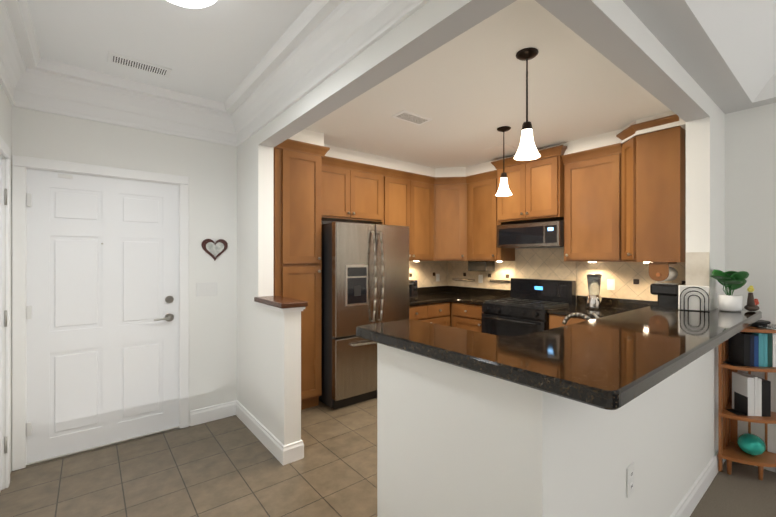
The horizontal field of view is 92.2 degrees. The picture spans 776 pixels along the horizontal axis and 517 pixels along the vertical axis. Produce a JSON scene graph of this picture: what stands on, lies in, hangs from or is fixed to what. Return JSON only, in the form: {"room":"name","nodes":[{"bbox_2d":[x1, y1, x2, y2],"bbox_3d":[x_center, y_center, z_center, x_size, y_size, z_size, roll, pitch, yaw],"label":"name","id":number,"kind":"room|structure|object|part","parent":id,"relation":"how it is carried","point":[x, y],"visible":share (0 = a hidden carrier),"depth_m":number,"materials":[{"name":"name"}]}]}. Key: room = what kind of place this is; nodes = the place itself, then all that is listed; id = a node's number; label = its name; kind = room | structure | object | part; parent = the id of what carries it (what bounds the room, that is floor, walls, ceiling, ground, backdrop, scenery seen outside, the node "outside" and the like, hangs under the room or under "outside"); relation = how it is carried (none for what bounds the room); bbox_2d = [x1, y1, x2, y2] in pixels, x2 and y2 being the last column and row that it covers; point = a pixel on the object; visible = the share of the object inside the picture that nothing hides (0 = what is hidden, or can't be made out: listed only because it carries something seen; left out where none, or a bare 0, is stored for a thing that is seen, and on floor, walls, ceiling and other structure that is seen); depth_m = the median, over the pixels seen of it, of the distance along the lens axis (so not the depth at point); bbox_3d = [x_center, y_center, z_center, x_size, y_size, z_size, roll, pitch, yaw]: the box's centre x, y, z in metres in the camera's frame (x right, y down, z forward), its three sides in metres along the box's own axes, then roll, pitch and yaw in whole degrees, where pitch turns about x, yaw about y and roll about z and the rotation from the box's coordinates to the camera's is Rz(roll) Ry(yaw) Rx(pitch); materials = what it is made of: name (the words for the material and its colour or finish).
{"room":"kitchen","nodes":[
{"label":"kitchen","id":0,"kind":"room"},
{"bbox_2d":[0,84,19,488],"bbox_3d":[-0.944,0.044,0.446,0.150,2.750,5.425,0,0,-39],"label":"wall","id":1,"kind":"structure","parent":0,"point":[9,115],"depth_m":2.46,"materials":[{"name":"white paint"}]},
{"bbox_2d":[0,156,1,491],"bbox_3d":[-2.108,0.395,1.976,0.099,2.025,0.818,0,0,-39],"label":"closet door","id":2,"kind":"structure","parent":1,"relation":"in","point":[0,323],"depth_m":2.25,"materials":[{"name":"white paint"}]},
{"bbox_2d":[0,136,15,489],"bbox_3d":[-2.146,0.364,1.946,0.143,2.111,0.954,0,0,-39],"label":"door frame","id":3,"kind":"structure","parent":1,"relation":"attached to","point":[5,150],"depth_m":2.31,"materials":[{"name":"white paint"}]},
{"bbox_2d":[0,0,43,111],"bbox_3d":[-0.837,-1.176,0.516,0.155,0.310,5.200,0,0,-39],"label":"crown molding","id":4,"kind":"structure","parent":1,"relation":"attached to","point":[21,62],"depth_m":2.28,"materials":[{"name":"white paint"}]},
{"bbox_2d":[20,108,235,425],"bbox_3d":[-1.968,0.045,3.009,1.370,2.750,0.150,0,0,-39],"label":"wall","id":5,"kind":"structure","parent":0,"point":[210,167],"depth_m":3.20,"materials":[{"name":"white paint"}]},
{"bbox_2d":[4,169,178,463],"bbox_3d":[-2.071,0.395,2.731,0.995,2.025,0.324,0,0,-39],"label":"entry door","id":6,"kind":"structure","parent":5,"relation":"in","point":[103,302],"depth_m":2.81,"materials":[{"name":"white paint"}]},
{"bbox_3d":[-2.409,0.385,2.434,0.097,1.660,0.282,0,0,-39],"label":"door hinge","id":7,"kind":"part","parent":6,"relation":"part of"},
{"bbox_2d":[16,155,188,469],"bbox_3d":[-2.137,0.364,2.873,1.058,2.111,0.143,0,0,-39],"label":"door frame","id":8,"kind":"structure","parent":5,"relation":"attached to","point":[21,165],"depth_m":2.67,"materials":[{"name":"white paint"}]},
{"bbox_2d":[44,59,223,143],"bbox_3d":[-1.897,-1.175,2.898,1.110,0.310,0.155,0,0,-39],"label":"crown molding","id":9,"kind":"structure","parent":5,"relation":"attached to","point":[69,90],"depth_m":2.85,"materials":[{"name":"white paint"}]},
{"bbox_2d":[190,401,234,425],"bbox_3d":[-1.533,1.357,3.277,0.365,0.127,0.016,0,0,-39],"label":"baseboard","id":10,"kind":"structure","parent":5,"relation":"attached to","point":[215,412],"depth_m":3.26,"materials":[{"name":"white paint"}]},
{"bbox_2d":[201,239,227,260],"bbox_3d":[-1.522,-0.075,3.282,0.215,0.194,0.020,0,0,-39],"label":"picture","id":11,"kind":"object","parent":5,"relation":"attached to","point":[213,250],"visible":1,"depth_m":3.27,"materials":[{"name":"red wood"}]},
{"bbox_2d":[0,398,376,516],"bbox_3d":[0.798,1.450,1.997,4.810,0.060,5.675,0,0,-39],"label":"floor","id":12,"kind":"structure","parent":0,"point":[231,466],"depth_m":2.43,"materials":[{"name":"beige tile"}]},
{"bbox_2d":[274,139,329,409],"bbox_3d":[-0.976,0.181,3.636,0.576,2.479,0.643,0,0,-39],"label":"pantry cabinet","id":13,"kind":"object","parent":12,"relation":"on","point":[297,220],"visible":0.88,"depth_m":3.44,"materials":[{"name":"brown wood"}]},
{"bbox_2d":[319,221,408,409],"bbox_3d":[-0.342,0.538,3.999,0.912,1.765,0.849,0,0,-39],"label":"fridge","id":14,"kind":"object","parent":12,"relation":"on","point":[365,273],"visible":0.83,"depth_m":3.61,"materials":[{"name":"grey metal"}]},
{"bbox_2d":[409,302,452,326],"bbox_3d":[0.272,0.981,4.643,0.820,0.880,0.627,0,0,-39],"label":"base cabinet","id":15,"kind":"object","parent":12,"relation":"on","point":[437,313],"depth_m":4.48,"materials":[{"name":"brown wood"}]},
{"bbox_2d":[409,286,473,305],"bbox_3d":[0.529,0.470,4.825,1.448,0.139,0.666,0,0,-39],"label":"countertop","id":16,"kind":"structure","parent":15,"relation":"on","point":[435,294],"depth_m":5.14,"materials":[{"name":"stone"}]},
{"bbox_2d":[409,280,417,299],"bbox_3d":[0.122,0.382,4.534,0.390,0.235,0.357,0,0,-39],"label":"toaster oven","id":17,"kind":"object","parent":16,"relation":"on","point":[413,289],"visible":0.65,"depth_m":4.50,"materials":[{"name":"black metal"}]},
{"bbox_2d":[453,302,482,331],"bbox_3d":[1.181,0.981,4.665,0.628,0.880,0.514,0,0,-39],"label":"base cabinet","id":18,"kind":"object","parent":12,"relation":"on","point":[461,315],"depth_m":4.45,"materials":[{"name":"brown wood"}]},
{"bbox_2d":[451,288,510,304],"bbox_3d":[1.184,0.470,4.630,0.668,0.139,0.456,0,0,-39],"label":"countertop","id":19,"kind":"structure","parent":18,"relation":"on","point":[465,295],"depth_m":4.84,"materials":[{"name":"stone"}]},
{"bbox_2d":[482,278,575,335],"bbox_3d":[1.530,0.830,4.126,0.709,1.180,0.752,0,0,-39],"label":"range","id":20,"kind":"object","parent":12,"relation":"on","point":[525,307],"visible":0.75,"depth_m":4.06,"materials":[{"name":"black metal"}]},
{"bbox_2d":[549,314,586,328],"bbox_3d":[1.994,0.981,3.647,0.628,0.880,0.562,0,0,-39],"label":"base cabinet","id":21,"kind":"object","parent":12,"relation":"on","point":[555,320],"depth_m":3.58,"materials":[{"name":"brown wood"}]},
{"bbox_2d":[548,295,622,312],"bbox_3d":[1.974,0.470,3.659,0.645,0.139,0.520,0,0,-39],"label":"countertop","id":22,"kind":"structure","parent":21,"relation":"on","point":[581,300],"depth_m":3.83,"materials":[{"name":"stone"}]},
{"bbox_2d":[586,274,602,309],"bbox_3d":[2.057,0.327,3.723,0.156,0.345,0.156,0,0,-39],"label":"blender","id":23,"kind":"object","parent":22,"relation":"on","point":[594,300],"visible":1,"depth_m":3.67,"materials":[{"name":"silver metal"}]},
{"bbox_2d":[549,299,657,318],"bbox_3d":[1.489,0.469,2.517,2.828,0.139,0.660,0,0,-39],"label":"countertop","id":24,"kind":"structure","parent":21,"relation":"on","point":[614,307],"depth_m":3.59,"materials":[{"name":"stone"}]},
{"bbox_2d":[562,312,598,324],"bbox_3d":[1.175,0.411,2.248,0.135,0.176,0.210,0,0,-39],"label":"faucet","id":25,"kind":"object","parent":24,"relation":"on","point":[571,315],"visible":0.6,"depth_m":2.24,"materials":[{"name":"silver metal"}]},
{"bbox_2d":[650,282,685,306],"bbox_3d":[2.424,0.353,3.216,0.320,0.291,0.200,0,0,-39],"label":"coffee maker","id":26,"kind":"object","parent":24,"relation":"on","point":[667,293],"visible":0.4,"depth_m":3.16,"materials":[{"name":"black plastic"}]},
{"bbox_2d":[690,461,775,516],"bbox_3d":[2.216,1.413,1.004,2.365,0.012,2.355,0,0,-39],"label":"floor carpet","id":27,"kind":"object","parent":12,"relation":"on","point":[742,490],"depth_m":2.22,"materials":[{"name":"beige carpet"}]},
{"bbox_2d":[718,326,775,480],"bbox_3d":[2.377,0.926,2.417,0.310,0.962,0.310,0,0,-39],"label":"corner shelf","id":28,"kind":"object","parent":27,"relation":"on","point":[729,450],"visible":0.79,"depth_m":2.44,"materials":[{"name":"brown wood"}]},
{"bbox_2d":[726,371,770,416],"bbox_3d":[2.349,0.884,2.449,0.194,0.250,0.130,0,0,6],"label":"books","id":29,"kind":"object","parent":28,"relation":"on","point":[751,395],"visible":1,"depth_m":2.39,"materials":[{"name":"white paper"}]},
{"bbox_2d":[723,332,775,366],"bbox_3d":[2.348,0.582,2.439,0.250,0.214,0.130,0,0,6],"label":"books","id":30,"kind":"object","parent":28,"relation":"on","point":[751,349],"visible":0.83,"depth_m":2.38,"materials":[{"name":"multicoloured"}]},
{"bbox_2d":[737,433,765,455],"bbox_3d":[2.380,1.217,2.445,0.200,0.124,0.136,0,0,-39],"label":"egg","id":31,"kind":"object","parent":28,"relation":"on","point":[751,444],"visible":0.98,"depth_m":2.40,"materials":[{"name":"teal ceramic"}]},
{"bbox_2d":[750,320,775,329],"bbox_3d":[2.418,0.426,2.430,0.170,0.036,0.180,0,0,-39],"label":"box","id":32,"kind":"object","parent":28,"relation":"on","point":[763,324],"visible":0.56,"depth_m":2.39,"materials":[{"name":"black"}]},
{"bbox_2d":[27,0,775,176],"bbox_3d":[0.789,-1.230,1.910,4.685,0.400,5.550,0,0,-39],"label":"ceiling","id":33,"kind":"structure","parent":0,"point":[465,91],"depth_m":2.40,"materials":[{"name":"white paint"}]},
{"bbox_2d":[107,51,171,77],"bbox_3d":[-1.701,-1.325,2.564,0.360,0.009,0.150,0,0,-39],"label":"ceiling vent","id":34,"kind":"object","parent":33,"relation":"in","point":[126,61],"visible":1,"depth_m":2.55,"materials":[{"name":"white metal"}]},
{"bbox_2d":[167,0,216,8],"bbox_3d":[-0.962,-1.265,1.734,0.370,0.128,0.370,0,0,-39],"label":"dome light","id":35,"kind":"object","parent":33,"relation":"attached to","point":[195,4],"visible":1,"depth_m":1.81,"materials":[{"name":"white glass"}]},
{"bbox_2d":[391,110,432,124],"bbox_3d":[0.204,-1.185,3.151,0.320,0.009,0.170,0,0,-39],"label":"ceiling vent","id":36,"kind":"object","parent":33,"relation":"in","point":[410,117],"visible":1,"depth_m":3.13,"materials":[{"name":"white paint"}]},
{"bbox_2d":[483,144,517,153],"bbox_3d":[1.219,-1.187,4.059,0.270,0.006,0.270,0,0,-39],"label":"ceiling access panel","id":37,"kind":"object","parent":33,"relation":"attached to","point":[498,149],"visible":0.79,"depth_m":4.05,"materials":[{"name":"white"}]},
{"bbox_2d":[496,126,511,195],"bbox_3d":[1.059,-0.884,3.412,0.146,0.609,0.146,0,0,-39],"label":"pendant light","id":38,"kind":"object","parent":33,"relation":"hanging from","point":[503,190],"visible":1,"depth_m":3.39,"materials":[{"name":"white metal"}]},
{"bbox_2d":[514,47,539,160],"bbox_3d":[0.806,-0.888,2.165,0.146,0.602,0.146,0,0,-39],"label":"pendant light","id":39,"kind":"object","parent":33,"relation":"hanging from","point":[527,149],"visible":1,"depth_m":2.14,"materials":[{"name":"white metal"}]},
{"bbox_2d":[236,0,571,516],"bbox_3d":[-0.528,0.045,2.446,0.125,2.750,3.320,0,0,-39],"label":"wall","id":40,"kind":"structure","parent":0,"point":[456,442],"depth_m":1.56,"materials":[{"name":"white paint"}]},
{"bbox_2d":[235,400,286,464],"bbox_3d":[-1.050,1.356,2.984,0.016,0.127,1.076,0,0,-39],"label":"baseboard","id":41,"kind":"structure","parent":40,"relation":"attached to","point":[279,450],"depth_m":2.86,"materials":[{"name":"white paint"}]},
{"bbox_2d":[254,296,307,312],"bbox_3d":[-0.815,0.340,2.804,0.195,0.070,0.550,0,0,-39],"label":"trim","id":42,"kind":"structure","parent":40,"relation":"attached to","point":[281,304],"depth_m":2.65,"materials":[{"name":"brown wood"}]},
{"bbox_2d":[287,440,303,460],"bbox_3d":[-0.769,1.356,2.838,0.041,0.127,0.496,0,0,-39],"label":"baseboard","id":43,"kind":"structure","parent":40,"relation":"attached to","point":[294,451],"depth_m":2.63,"materials":[{"name":"white paint"}]},
{"bbox_2d":[220,0,429,146],"bbox_3d":[0.184,-1.176,1.331,0.155,0.310,5.200,0,0,-39],"label":"crown molding","id":44,"kind":"structure","parent":40,"relation":"attached to","point":[317,43],"depth_m":2.17,"materials":[{"name":"white paint"}]},
{"bbox_2d":[322,160,357,221],"bbox_3d":[-0.670,-0.715,4.087,0.523,0.570,0.322,0,0,-39],"label":"upper cabinet","id":45,"kind":"object","parent":40,"relation":"attached to","point":[339,181],"depth_m":4.01,"materials":[{"name":"brown wood"}]},
{"bbox_2d":[350,168,385,223],"bbox_3d":[-0.355,-0.715,4.338,0.522,0.570,0.322,0,0,-39],"label":"upper cabinet","id":46,"kind":"object","parent":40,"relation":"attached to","point":[371,184],"depth_m":4.28,"materials":[{"name":"brown wood"}]},
{"bbox_2d":[382,172,405,225],"bbox_3d":[0.038,-0.485,4.652,0.485,1.030,0.322,0,0,-39],"label":"upper cabinet","id":47,"kind":"object","parent":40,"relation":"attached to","point":[395,184],"depth_m":4.50,"materials":[{"name":"brown wood"}]},
{"bbox_2d":[406,176,437,260],"bbox_3d":[0.365,-0.485,4.877,0.547,1.030,0.378,0,0,-39],"label":"upper cabinet","id":48,"kind":"object","parent":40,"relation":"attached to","point":[421,193],"depth_m":4.78,"materials":[{"name":"brown wood"}]},
{"bbox_2d":[356,319,503,360],"bbox_3d":[0.199,0.354,1.714,0.450,0.048,0.620,0,0,-39],"label":"countertop","id":49,"kind":"structure","parent":40,"relation":"on","point":[425,339],"depth_m":1.62,"materials":[{"name":"stone"}]},
{"bbox_2d":[438,177,461,260],"bbox_3d":[0.839,-0.485,5.109,0.607,1.030,0.607,0,0,-39],"label":"upper cabinet","id":50,"kind":"object","parent":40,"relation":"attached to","point":[449,218],"depth_m":4.88,"materials":[{"name":"brown wood"}]},
{"bbox_2d":[468,261,494,271],"bbox_3d":[1.226,0.099,4.908,0.200,0.133,0.290,0,0,-39],"label":"under-cabinet radio","id":51,"kind":"object","parent":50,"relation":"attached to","point":[485,266],"visible":0.98,"depth_m":4.82,"materials":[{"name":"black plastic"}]},
{"bbox_2d":[572,0,727,516],"bbox_3d":[1.690,0.045,2.172,2.940,2.750,0.125,0,0,-39],"label":"wall","id":52,"kind":"structure","parent":0,"point":[669,432],"depth_m":1.83,"materials":[{"name":"white paint"}]},
{"bbox_2d":[462,172,514,260],"bbox_3d":[1.259,-0.485,4.767,0.378,1.030,0.577,0,0,-39],"label":"upper cabinet","id":53,"kind":"object","parent":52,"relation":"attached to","point":[479,198],"depth_m":4.68,"materials":[{"name":"brown wood"}]},
{"bbox_2d":[491,145,566,223],"bbox_3d":[1.655,-0.787,4.227,0.433,0.715,0.861,0,0,-39],"label":"upper cabinet","id":54,"kind":"object","parent":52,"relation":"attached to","point":[536,187],"visible":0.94,"depth_m":4.06,"materials":[{"name":"brown wood"}]},
{"bbox_2d":[497,221,563,247],"bbox_3d":[1.670,-0.259,4.238,0.395,0.262,0.752,0,0,-39],"label":"microwave","id":55,"kind":"object","parent":54,"relation":"attached to","point":[539,234],"visible":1,"depth_m":4.06,"materials":[{"name":"grey"}]},
{"bbox_2d":[409,248,685,303],"bbox_3d":[1.241,0.190,3.934,1.448,0.620,2.948,0,0,-39],"label":"tile backsplash","id":56,"kind":"structure","parent":52,"relation":"attached to","point":[634,280],"depth_m":4.30,"materials":[{"name":"beige tile"}]},
{"bbox_2d":[478,275,482,282],"bbox_3d":[1.255,0.276,5.059,0.005,0.110,0.070,0,0,-39],"label":"outlet","id":57,"kind":"object","parent":56,"relation":"attached to","point":[480,277],"depth_m":5.06,"materials":[{"name":"white plastic"}]},
{"bbox_2d":[452,278,510,282],"bbox_3d":[1.241,0.296,5.067,0.016,0.040,0.960,0,0,-39],"label":"rail","id":58,"kind":"object","parent":56,"relation":"attached to","point":[491,280],"visible":0.88,"depth_m":4.92,"materials":[{"name":"silver metal"}]},
{"bbox_2d":[607,279,614,289],"bbox_3d":[2.266,0.265,3.793,0.005,0.110,0.070,0,0,-39],"label":"outlet","id":59,"kind":"object","parent":56,"relation":"attached to","point":[610,284],"depth_m":3.79,"materials":[{"name":"white plastic"}]},
{"bbox_2d":[440,305,761,409],"bbox_3d":[1.280,0.354,1.835,2.290,0.048,0.540,0,0,-39],"label":"countertop","id":60,"kind":"structure","parent":52,"relation":"on","point":[614,361],"depth_m":1.32,"materials":[{"name":"stone"}]},
{"bbox_2d":[678,285,709,311],"bbox_3d":[1.933,0.251,2.363,0.150,0.155,0.066,0,0,31],"label":"napkin holder","id":61,"kind":"object","parent":60,"relation":"on","point":[693,298],"visible":1,"depth_m":2.34,"materials":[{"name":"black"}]},
{"bbox_2d":[710,269,748,311],"bbox_3d":[2.133,0.196,2.327,0.275,0.265,0.179,0,0,-39],"label":"potted plant","id":62,"kind":"object","parent":60,"relation":"on","point":[732,281],"visible":1,"depth_m":2.29,"materials":[{"name":"green plant"}]},
{"bbox_2d":[744,286,758,310],"bbox_3d":[2.273,0.248,2.331,0.134,0.159,0.066,0,0,-39],"label":"figurine","id":63,"kind":"object","parent":60,"relation":"on","point":[752,303],"visible":1,"depth_m":2.31,"materials":[{"name":"brown ceramic"}]},
{"bbox_2d":[561,114,685,261],"bbox_3d":[2.178,-0.557,3.507,0.515,1.175,1.016,0,0,-39],"label":"upper cabinet","id":64,"kind":"object","parent":52,"relation":"attached to","point":[625,201],"visible":1,"depth_m":3.28,"materials":[{"name":"brown wood"}]},
{"bbox_2d":[649,262,677,281],"bbox_3d":[2.375,0.114,3.209,0.325,0.166,0.140,0,0,-39],"label":"paper towel holder","id":65,"kind":"object","parent":64,"relation":"attached to","point":[661,271],"visible":0.98,"depth_m":3.12,"materials":[{"name":"brown wood"}]},
{"bbox_2d":[627,462,633,497],"bbox_3d":[0.998,0.909,1.533,0.072,0.120,0.008,0,0,-39],"label":"outlet","id":66,"kind":"object","parent":52,"relation":"attached to","point":[630,479],"visible":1,"depth_m":1.53,"materials":[{"name":"white plastic"}]},
{"bbox_2d":[686,252,709,309],"bbox_3d":[2.017,0.144,2.433,0.010,0.368,0.121,0,0,-39],"label":"tile backsplash","id":67,"kind":"structure","parent":52,"relation":"attached to","point":[697,268],"depth_m":2.42,"materials":[{"name":"beige tile"}]},
{"bbox_2d":[670,450,725,516],"bbox_3d":[1.430,1.356,1.874,2.506,0.127,0.016,0,0,-39],"label":"baseboard","id":68,"kind":"structure","parent":52,"relation":"attached to","point":[687,505],"depth_m":2.15,"materials":[{"name":"white paint"}]},
{"bbox_2d":[728,103,775,453],"bbox_3d":[3.194,0.045,1.776,0.125,2.750,2.340,0,0,-39],"label":"wall","id":69,"kind":"structure","parent":0,"point":[752,131],"depth_m":2.54,"materials":[{"name":"white paint"}]},
{"bbox_2d":[753,465,775,471],"bbox_3d":[3.113,1.356,1.763,0.016,0.127,2.220,0,0,-39],"label":"baseboard","id":70,"kind":"structure","parent":69,"relation":"attached to","point":[773,469],"depth_m":2.47,"materials":[{"name":"white paint"}]}
]}

